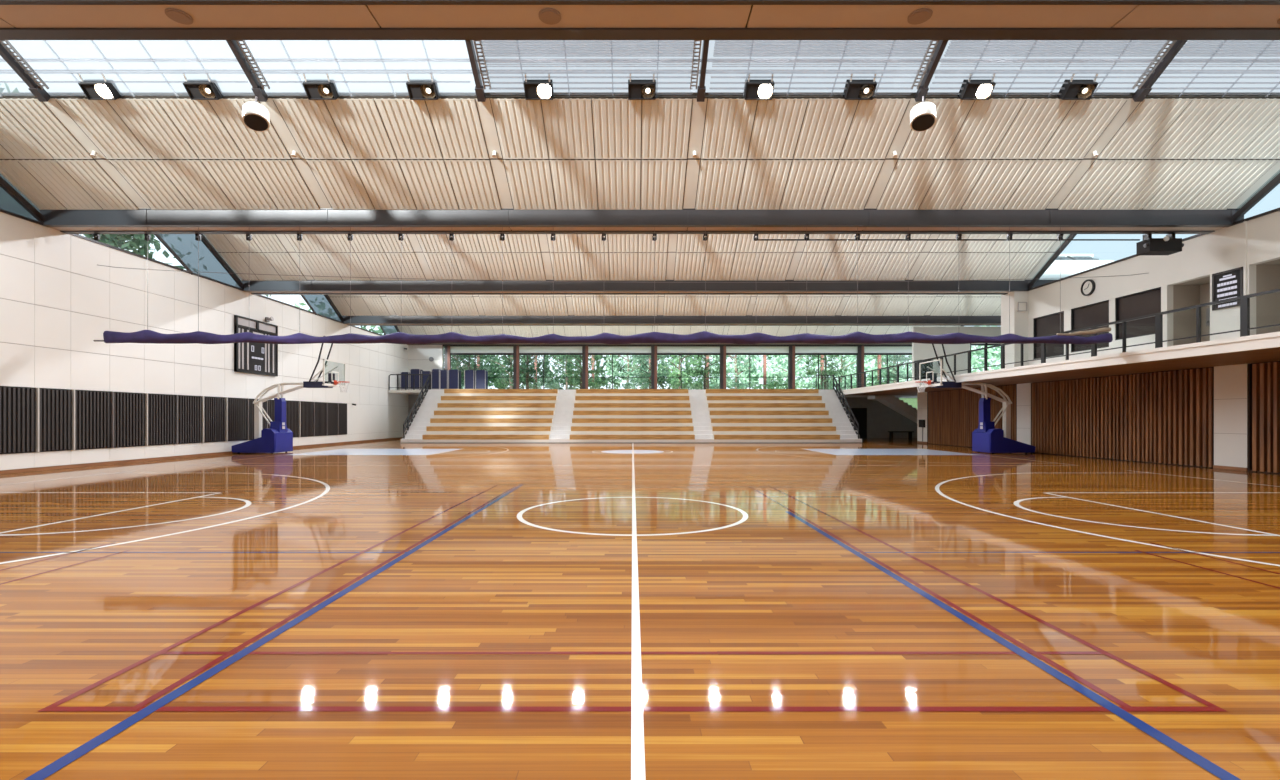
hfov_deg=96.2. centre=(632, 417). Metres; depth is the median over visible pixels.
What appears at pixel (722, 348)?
column
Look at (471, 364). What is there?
leafy tree
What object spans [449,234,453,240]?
pulley
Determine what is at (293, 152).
smoke detector
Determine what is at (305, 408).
slatted panel
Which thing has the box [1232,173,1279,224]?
window
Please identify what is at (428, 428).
bench
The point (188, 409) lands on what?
slatted panel
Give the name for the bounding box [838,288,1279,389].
gallery railing
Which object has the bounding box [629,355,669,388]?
leafy tree
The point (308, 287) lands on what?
ceiling beam
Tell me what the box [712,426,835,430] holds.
bench
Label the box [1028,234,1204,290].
window
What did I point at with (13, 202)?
window
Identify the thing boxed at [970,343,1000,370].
window
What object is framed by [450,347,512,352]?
blind
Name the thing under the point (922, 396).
pillar
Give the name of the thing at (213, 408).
slatted panel
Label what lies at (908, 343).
ceiling beam
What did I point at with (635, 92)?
light
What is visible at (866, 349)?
blind
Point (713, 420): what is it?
bench
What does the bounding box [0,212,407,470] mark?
wall
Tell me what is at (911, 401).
ground
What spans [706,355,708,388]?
column
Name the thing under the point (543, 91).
light
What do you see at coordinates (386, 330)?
window
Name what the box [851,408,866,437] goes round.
door
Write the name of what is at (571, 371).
leafy tree
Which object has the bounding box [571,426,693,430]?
bench
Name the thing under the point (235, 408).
slatted panel
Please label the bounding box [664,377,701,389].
shrub
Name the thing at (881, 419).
wall
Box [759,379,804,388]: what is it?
shrub
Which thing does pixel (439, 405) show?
bench
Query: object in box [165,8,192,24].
ceiling speaker
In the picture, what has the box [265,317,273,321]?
siren horn
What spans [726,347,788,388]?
window
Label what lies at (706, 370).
leafy tree
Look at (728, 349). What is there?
blind
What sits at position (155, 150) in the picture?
ceiling
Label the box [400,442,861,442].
baseboard
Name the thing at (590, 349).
blind
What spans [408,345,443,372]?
wall
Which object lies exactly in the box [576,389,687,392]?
bench
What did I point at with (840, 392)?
stair handrail
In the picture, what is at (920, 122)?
speaker grille
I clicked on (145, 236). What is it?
pulley
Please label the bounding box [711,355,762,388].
leafy tree
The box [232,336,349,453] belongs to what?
goal
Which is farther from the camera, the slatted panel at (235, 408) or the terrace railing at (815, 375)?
the terrace railing at (815, 375)
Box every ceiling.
[0,92,1279,209]
[203,234,1069,280]
[328,295,1000,315]
[397,326,913,336]
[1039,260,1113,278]
[1056,254,1092,258]
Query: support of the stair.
on the floor
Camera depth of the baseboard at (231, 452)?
19.33 m
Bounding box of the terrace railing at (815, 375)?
[815,375,833,389]
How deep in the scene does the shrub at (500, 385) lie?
49.03 m
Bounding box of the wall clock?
[1081,279,1094,295]
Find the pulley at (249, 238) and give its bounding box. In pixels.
[246,234,251,240]
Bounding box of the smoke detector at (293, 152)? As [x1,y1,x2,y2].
[291,151,296,157]
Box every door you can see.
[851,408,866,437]
[1203,292,1209,341]
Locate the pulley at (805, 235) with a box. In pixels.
[804,234,808,240]
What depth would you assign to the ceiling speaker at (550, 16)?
7.83 m
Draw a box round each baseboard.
[0,437,402,473]
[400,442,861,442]
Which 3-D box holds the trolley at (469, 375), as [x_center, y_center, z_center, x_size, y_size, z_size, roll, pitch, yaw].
[-11.604,-2.667,41.185,0.675,1.489,0.830,0,0,0]
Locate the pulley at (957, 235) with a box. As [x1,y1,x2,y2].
[956,234,961,240]
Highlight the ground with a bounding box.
[899,398,916,408]
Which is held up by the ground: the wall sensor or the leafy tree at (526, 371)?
the leafy tree at (526, 371)
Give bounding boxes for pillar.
[917,392,926,443]
[1017,383,1030,452]
[1213,364,1246,470]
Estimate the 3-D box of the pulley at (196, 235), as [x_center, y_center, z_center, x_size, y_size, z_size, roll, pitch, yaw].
[-12.952,-5.378,17.120,0.130,0.185,0.100,0,0,0]
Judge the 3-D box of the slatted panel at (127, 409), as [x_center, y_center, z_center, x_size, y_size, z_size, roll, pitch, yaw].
[-16.755,0.055,19.100,0.090,1.810,1.300,0,0,0]
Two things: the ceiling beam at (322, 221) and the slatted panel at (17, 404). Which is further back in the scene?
the ceiling beam at (322, 221)
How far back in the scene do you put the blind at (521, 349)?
42.97 m
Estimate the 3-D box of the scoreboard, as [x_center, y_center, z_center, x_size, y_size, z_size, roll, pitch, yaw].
[-16.740,-3.150,25.600,0.120,2.380,2.800,0,0,0]
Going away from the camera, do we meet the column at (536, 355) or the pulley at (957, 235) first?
the pulley at (957, 235)
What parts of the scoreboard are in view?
name panel, name panel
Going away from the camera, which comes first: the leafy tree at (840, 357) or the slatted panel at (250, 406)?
the slatted panel at (250, 406)
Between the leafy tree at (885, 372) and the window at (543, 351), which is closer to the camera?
the window at (543, 351)
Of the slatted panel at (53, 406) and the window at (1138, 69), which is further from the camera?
the slatted panel at (53, 406)
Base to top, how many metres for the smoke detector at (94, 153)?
0.149 m
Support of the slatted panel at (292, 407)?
attached to the wall at (57, 298)
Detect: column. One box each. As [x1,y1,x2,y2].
[444,346,450,369]
[513,346,519,388]
[534,355,536,388]
[582,346,587,388]
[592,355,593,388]
[651,346,656,388]
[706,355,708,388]
[720,346,725,388]
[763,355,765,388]
[788,346,794,388]
[820,355,823,389]
[856,346,863,387]
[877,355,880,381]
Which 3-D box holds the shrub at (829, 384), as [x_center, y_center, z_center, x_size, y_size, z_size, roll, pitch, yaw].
[16.707,-2.531,49.585,3.413,1.908,3.549,0,0,0]
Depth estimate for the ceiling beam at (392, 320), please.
33.28 m
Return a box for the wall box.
[919,420,924,440]
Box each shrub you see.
[488,378,511,388]
[520,378,559,389]
[572,378,610,388]
[621,378,660,388]
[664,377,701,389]
[715,377,756,388]
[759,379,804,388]
[806,380,849,389]
[866,379,890,386]
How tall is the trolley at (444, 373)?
1.489 m
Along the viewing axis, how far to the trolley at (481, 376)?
40.82 m
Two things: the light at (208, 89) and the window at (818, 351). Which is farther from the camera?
the window at (818, 351)
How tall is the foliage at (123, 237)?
20.844 m
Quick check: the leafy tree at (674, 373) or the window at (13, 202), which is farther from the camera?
the leafy tree at (674, 373)
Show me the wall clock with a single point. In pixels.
(1088, 286)
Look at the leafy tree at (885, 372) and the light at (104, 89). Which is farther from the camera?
the leafy tree at (885, 372)
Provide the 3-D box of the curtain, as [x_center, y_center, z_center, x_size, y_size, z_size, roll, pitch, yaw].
[-0.894,-3.799,16.502,29.125,3.362,0.417,0,0,0]
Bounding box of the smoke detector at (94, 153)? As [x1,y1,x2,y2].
[90,151,96,157]
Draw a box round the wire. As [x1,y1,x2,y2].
[100,265,1145,282]
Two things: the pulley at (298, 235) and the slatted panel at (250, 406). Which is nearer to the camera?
the pulley at (298, 235)
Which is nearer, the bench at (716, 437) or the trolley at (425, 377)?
the bench at (716, 437)
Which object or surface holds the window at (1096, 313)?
in the wall at (1247, 244)
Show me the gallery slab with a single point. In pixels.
(1259, 348)
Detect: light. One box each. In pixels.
[78,74,121,99]
[183,74,223,99]
[302,74,339,99]
[406,74,439,99]
[524,74,553,99]
[628,74,655,99]
[743,74,774,99]
[843,74,876,99]
[958,74,995,99]
[1058,74,1098,99]
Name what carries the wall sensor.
attached to the wall at (1247, 244)
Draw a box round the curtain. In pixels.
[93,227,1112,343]
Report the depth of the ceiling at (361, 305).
32.50 m
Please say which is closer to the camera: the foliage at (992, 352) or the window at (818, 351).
the window at (818, 351)
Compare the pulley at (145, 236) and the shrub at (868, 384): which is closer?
the pulley at (145, 236)
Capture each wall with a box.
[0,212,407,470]
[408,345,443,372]
[408,395,916,437]
[912,326,1000,380]
[927,361,1279,473]
[1001,211,1279,367]
[1173,259,1279,345]
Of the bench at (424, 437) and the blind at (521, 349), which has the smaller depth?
the bench at (424, 437)
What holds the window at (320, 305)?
in the wall at (57, 298)
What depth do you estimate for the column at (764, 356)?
51.50 m
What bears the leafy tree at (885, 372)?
on the ground
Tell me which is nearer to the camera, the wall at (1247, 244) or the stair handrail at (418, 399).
the wall at (1247, 244)
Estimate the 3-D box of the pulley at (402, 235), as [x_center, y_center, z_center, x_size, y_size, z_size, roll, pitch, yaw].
[-6.904,-5.378,17.120,0.130,0.185,0.100,0,0,0]
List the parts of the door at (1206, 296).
handle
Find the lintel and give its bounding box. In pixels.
[443,345,911,346]
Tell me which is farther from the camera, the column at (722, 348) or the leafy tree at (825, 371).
the leafy tree at (825, 371)
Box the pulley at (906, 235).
[905,234,910,240]
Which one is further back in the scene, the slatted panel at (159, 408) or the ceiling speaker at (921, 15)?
the slatted panel at (159, 408)
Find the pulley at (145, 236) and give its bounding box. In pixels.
[144,234,150,240]
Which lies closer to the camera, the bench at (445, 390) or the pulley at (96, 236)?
the pulley at (96, 236)
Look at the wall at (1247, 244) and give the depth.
18.55 m
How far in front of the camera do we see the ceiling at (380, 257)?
23.46 m
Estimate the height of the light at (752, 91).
0.454 m
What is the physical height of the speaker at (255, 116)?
0.729 m
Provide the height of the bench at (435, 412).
0.285 m
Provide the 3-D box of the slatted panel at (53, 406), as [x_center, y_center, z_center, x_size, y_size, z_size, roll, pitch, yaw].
[-16.755,0.055,16.650,0.090,1.810,1.040,0,0,0]
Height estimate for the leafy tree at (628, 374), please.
6.696 m
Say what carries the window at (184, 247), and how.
in the wall at (57, 298)
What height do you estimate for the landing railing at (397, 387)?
1.095 m
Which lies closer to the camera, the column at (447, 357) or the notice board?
the notice board
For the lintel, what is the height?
0.750 m
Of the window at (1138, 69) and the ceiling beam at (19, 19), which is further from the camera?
the window at (1138, 69)
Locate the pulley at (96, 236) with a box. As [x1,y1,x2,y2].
[93,234,100,240]
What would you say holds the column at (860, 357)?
on the gallery slab
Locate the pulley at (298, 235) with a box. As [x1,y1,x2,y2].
[297,234,302,240]
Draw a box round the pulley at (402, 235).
[398,234,403,240]
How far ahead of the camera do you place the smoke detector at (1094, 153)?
14.74 m
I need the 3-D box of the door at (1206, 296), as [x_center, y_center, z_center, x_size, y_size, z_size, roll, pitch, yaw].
[18.090,-2.875,17.650,0.120,2.150,1.100,0,0,0]
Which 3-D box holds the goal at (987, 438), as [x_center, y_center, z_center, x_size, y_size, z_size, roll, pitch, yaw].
[14.540,-0.991,24.700,4.719,4.978,1.840,0,0,0]
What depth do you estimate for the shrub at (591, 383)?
48.99 m
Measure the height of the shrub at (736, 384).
1.867 m
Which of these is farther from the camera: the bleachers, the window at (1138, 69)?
the bleachers
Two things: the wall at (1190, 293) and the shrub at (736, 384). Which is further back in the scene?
the shrub at (736, 384)
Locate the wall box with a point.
(921, 422)
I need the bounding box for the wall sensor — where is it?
[1017,302,1026,311]
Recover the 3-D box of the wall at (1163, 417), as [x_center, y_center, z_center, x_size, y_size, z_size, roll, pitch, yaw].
[17.427,-0.015,16.500,0.345,3.030,36.600,0,0,0]
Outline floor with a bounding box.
[0,438,1279,779]
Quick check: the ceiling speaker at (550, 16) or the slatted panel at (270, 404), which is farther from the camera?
the slatted panel at (270, 404)
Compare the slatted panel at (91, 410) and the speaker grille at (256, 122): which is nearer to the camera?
the speaker grille at (256, 122)
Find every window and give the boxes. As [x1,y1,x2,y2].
[0,40,1279,101]
[0,174,43,224]
[70,234,243,290]
[257,295,343,322]
[352,326,399,335]
[450,347,512,369]
[519,347,581,388]
[588,347,650,388]
[657,347,719,388]
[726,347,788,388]
[795,347,857,388]
[864,347,911,383]
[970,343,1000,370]
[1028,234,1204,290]
[1034,311,1063,358]
[1063,256,1077,259]
[1071,300,1108,352]
[1115,287,1160,339]
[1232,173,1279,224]
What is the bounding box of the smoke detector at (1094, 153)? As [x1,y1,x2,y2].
[1092,151,1098,157]
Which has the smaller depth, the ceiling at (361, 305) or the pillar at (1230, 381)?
the pillar at (1230, 381)
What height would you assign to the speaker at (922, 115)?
0.725 m
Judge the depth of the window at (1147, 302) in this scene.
19.51 m
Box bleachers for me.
[401,390,861,441]
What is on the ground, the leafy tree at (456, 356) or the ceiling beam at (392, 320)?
the leafy tree at (456, 356)
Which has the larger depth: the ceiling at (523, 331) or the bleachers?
the ceiling at (523, 331)
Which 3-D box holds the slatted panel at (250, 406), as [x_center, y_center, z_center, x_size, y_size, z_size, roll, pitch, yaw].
[-16.755,0.055,25.600,0.090,1.810,1.300,0,0,0]
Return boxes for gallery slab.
[388,332,1279,396]
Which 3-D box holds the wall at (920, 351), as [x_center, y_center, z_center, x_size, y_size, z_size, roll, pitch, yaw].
[20.200,-3.650,34.600,6.600,3.700,0.200,0,0,0]
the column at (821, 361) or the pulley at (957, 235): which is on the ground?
the column at (821, 361)
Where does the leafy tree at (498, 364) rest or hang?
on the ground
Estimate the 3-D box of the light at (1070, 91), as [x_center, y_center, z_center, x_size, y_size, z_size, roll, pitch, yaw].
[10.415,-7.698,13.418,0.640,0.454,0.472,0,0,0]
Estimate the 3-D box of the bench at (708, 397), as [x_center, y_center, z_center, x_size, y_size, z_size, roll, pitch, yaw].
[8.665,-1.302,37.920,7.530,0.285,0.480,0,0,0]
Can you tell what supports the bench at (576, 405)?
on the bleachers
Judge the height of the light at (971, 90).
0.454 m
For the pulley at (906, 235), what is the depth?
17.10 m
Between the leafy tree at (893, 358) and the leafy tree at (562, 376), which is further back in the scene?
the leafy tree at (562, 376)
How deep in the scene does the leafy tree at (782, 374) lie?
56.42 m
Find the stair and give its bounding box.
[867,396,916,422]
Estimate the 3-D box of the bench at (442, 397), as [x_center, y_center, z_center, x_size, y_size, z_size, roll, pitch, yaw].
[-8.800,-1.302,37.920,7.560,0.285,0.480,0,0,0]
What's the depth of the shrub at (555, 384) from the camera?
49.13 m
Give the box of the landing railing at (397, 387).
[389,374,430,389]
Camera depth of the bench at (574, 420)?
35.70 m
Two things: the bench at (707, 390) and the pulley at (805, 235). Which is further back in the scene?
the bench at (707, 390)
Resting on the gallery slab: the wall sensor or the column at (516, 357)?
the column at (516, 357)
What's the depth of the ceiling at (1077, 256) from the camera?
29.27 m
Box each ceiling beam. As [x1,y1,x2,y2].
[0,0,1279,39]
[40,208,1243,233]
[241,279,1057,294]
[342,315,1000,325]
[407,342,911,344]
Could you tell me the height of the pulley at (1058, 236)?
0.185 m
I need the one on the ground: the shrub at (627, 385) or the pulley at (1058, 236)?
the shrub at (627, 385)
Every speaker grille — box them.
[244,114,267,130]
[912,114,934,130]
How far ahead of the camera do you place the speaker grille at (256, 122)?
13.23 m
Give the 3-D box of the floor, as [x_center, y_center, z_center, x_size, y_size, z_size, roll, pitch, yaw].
[3.350,1.599,20.750,40.700,0.203,45.100,0,0,0]
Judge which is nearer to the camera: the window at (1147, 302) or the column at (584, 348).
the window at (1147, 302)
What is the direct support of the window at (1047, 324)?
in the wall at (1247, 244)
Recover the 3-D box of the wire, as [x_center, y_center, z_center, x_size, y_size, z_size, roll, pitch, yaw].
[0.150,-4.590,18.499,33.897,0.435,0.014,0,0,-2]
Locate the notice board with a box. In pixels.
[1212,267,1242,310]
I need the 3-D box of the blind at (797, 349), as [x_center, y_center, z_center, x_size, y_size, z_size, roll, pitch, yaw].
[14.475,-5.105,42.970,4.750,0.490,0.001,0,0,0]
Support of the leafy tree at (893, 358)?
on the ground
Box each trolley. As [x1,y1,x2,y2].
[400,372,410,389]
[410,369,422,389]
[421,371,430,389]
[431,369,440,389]
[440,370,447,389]
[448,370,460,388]
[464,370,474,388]
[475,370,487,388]
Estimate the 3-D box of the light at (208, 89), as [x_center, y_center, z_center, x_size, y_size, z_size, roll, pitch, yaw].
[-10.044,-7.698,13.418,0.640,0.454,0.472,0,0,0]
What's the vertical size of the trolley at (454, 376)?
1.525 m
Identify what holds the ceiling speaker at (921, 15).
attached to the ceiling beam at (19, 19)
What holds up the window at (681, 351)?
attached to the lintel
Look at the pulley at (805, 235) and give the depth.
17.10 m
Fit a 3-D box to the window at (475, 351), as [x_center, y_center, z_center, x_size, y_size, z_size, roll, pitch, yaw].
[-11.275,-3.660,43.030,4.750,3.480,0.180,0,0,0]
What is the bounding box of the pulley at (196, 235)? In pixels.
[195,234,201,240]
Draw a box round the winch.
[757,234,1183,254]
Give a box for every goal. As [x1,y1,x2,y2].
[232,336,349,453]
[915,344,1035,453]
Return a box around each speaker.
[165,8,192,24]
[242,96,269,131]
[538,8,560,24]
[907,8,932,24]
[910,96,935,131]
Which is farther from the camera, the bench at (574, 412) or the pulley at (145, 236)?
the bench at (574, 412)
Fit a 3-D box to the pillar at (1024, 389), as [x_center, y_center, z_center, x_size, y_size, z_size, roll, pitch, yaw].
[17.425,-0.017,25.350,0.350,3.027,0.900,0,0,0]
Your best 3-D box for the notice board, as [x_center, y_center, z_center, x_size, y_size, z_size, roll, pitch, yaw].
[17.070,-3.695,16.460,0.060,1.070,0.840,0,0,0]
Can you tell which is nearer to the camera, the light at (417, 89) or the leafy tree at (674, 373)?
the light at (417, 89)
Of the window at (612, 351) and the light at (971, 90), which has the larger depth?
the window at (612, 351)
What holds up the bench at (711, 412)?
on the bleachers
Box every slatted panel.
[0,386,35,453]
[36,388,71,451]
[72,390,110,449]
[111,392,144,447]
[145,393,174,445]
[175,395,201,443]
[202,396,224,442]
[225,397,246,440]
[247,398,265,439]
[266,400,274,427]
[286,400,298,436]
[299,401,312,436]
[313,402,325,435]
[326,402,336,435]
[337,403,346,434]
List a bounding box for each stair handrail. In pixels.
[403,376,429,438]
[833,376,858,438]
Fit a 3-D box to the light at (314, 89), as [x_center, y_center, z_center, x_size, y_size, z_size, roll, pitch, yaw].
[-7.287,-7.698,13.418,0.640,0.454,0.472,0,0,0]
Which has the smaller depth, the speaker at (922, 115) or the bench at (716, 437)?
the speaker at (922, 115)
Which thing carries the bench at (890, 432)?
on the floor
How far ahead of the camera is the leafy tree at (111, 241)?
25.08 m
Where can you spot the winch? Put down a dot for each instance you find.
(1168, 245)
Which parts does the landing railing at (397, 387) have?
rail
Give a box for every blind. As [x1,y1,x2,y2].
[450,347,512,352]
[519,347,581,352]
[588,347,650,352]
[657,347,719,352]
[726,347,788,352]
[795,347,857,352]
[864,347,911,352]
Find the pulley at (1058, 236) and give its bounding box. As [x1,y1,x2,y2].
[1057,234,1063,240]
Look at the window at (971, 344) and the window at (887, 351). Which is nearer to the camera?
the window at (971, 344)
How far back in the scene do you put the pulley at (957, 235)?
17.10 m
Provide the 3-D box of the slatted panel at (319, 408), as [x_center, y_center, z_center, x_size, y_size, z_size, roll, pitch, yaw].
[-16.755,0.055,30.800,0.090,1.810,1.300,0,0,0]
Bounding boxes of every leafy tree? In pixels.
[83,234,184,268]
[451,355,484,384]
[451,355,494,388]
[481,355,537,388]
[504,355,550,388]
[545,355,581,389]
[560,355,601,388]
[606,355,648,388]
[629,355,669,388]
[657,355,701,388]
[683,355,719,389]
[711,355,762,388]
[766,355,816,388]
[805,355,849,389]
[816,355,869,389]
[868,355,911,382]
[876,355,911,382]
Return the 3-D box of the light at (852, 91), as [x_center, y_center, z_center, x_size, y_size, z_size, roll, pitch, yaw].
[5.318,-7.698,13.418,0.640,0.454,0.472,0,0,0]
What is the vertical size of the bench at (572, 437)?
0.285 m
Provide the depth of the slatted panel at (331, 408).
31.89 m
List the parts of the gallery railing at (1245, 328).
post, post, post, post, post, post, post, post, post, post, rail, post, post, post, post, post, post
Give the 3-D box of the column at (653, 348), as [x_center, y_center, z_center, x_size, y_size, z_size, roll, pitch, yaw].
[1.620,-3.660,43.010,0.440,3.480,0.380,0,0,0]
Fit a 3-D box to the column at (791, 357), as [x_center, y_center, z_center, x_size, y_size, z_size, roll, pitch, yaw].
[11.920,-3.660,43.010,0.440,3.480,0.380,0,0,0]
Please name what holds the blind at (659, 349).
hanging from the window at (681, 351)
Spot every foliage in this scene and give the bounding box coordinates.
[0,81,160,256]
[295,303,692,389]
[668,346,1000,389]
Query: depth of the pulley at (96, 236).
17.10 m
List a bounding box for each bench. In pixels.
[422,435,548,439]
[426,426,550,430]
[430,418,552,422]
[434,411,553,414]
[437,403,555,407]
[441,396,556,399]
[444,389,557,392]
[570,435,694,439]
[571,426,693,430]
[572,418,691,422]
[573,411,690,414]
[574,403,689,407]
[575,396,688,399]
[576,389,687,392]
[705,389,818,392]
[706,396,821,399]
[708,403,824,407]
[710,411,828,414]
[710,418,831,422]
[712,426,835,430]
[714,435,839,439]
[888,431,913,437]
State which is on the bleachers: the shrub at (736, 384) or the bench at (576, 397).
the bench at (576, 397)
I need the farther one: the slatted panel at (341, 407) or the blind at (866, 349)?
the blind at (866, 349)
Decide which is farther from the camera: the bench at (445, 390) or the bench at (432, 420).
the bench at (445, 390)
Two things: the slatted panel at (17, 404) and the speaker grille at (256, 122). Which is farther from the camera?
the slatted panel at (17, 404)
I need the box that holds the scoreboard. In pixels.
[234,315,277,375]

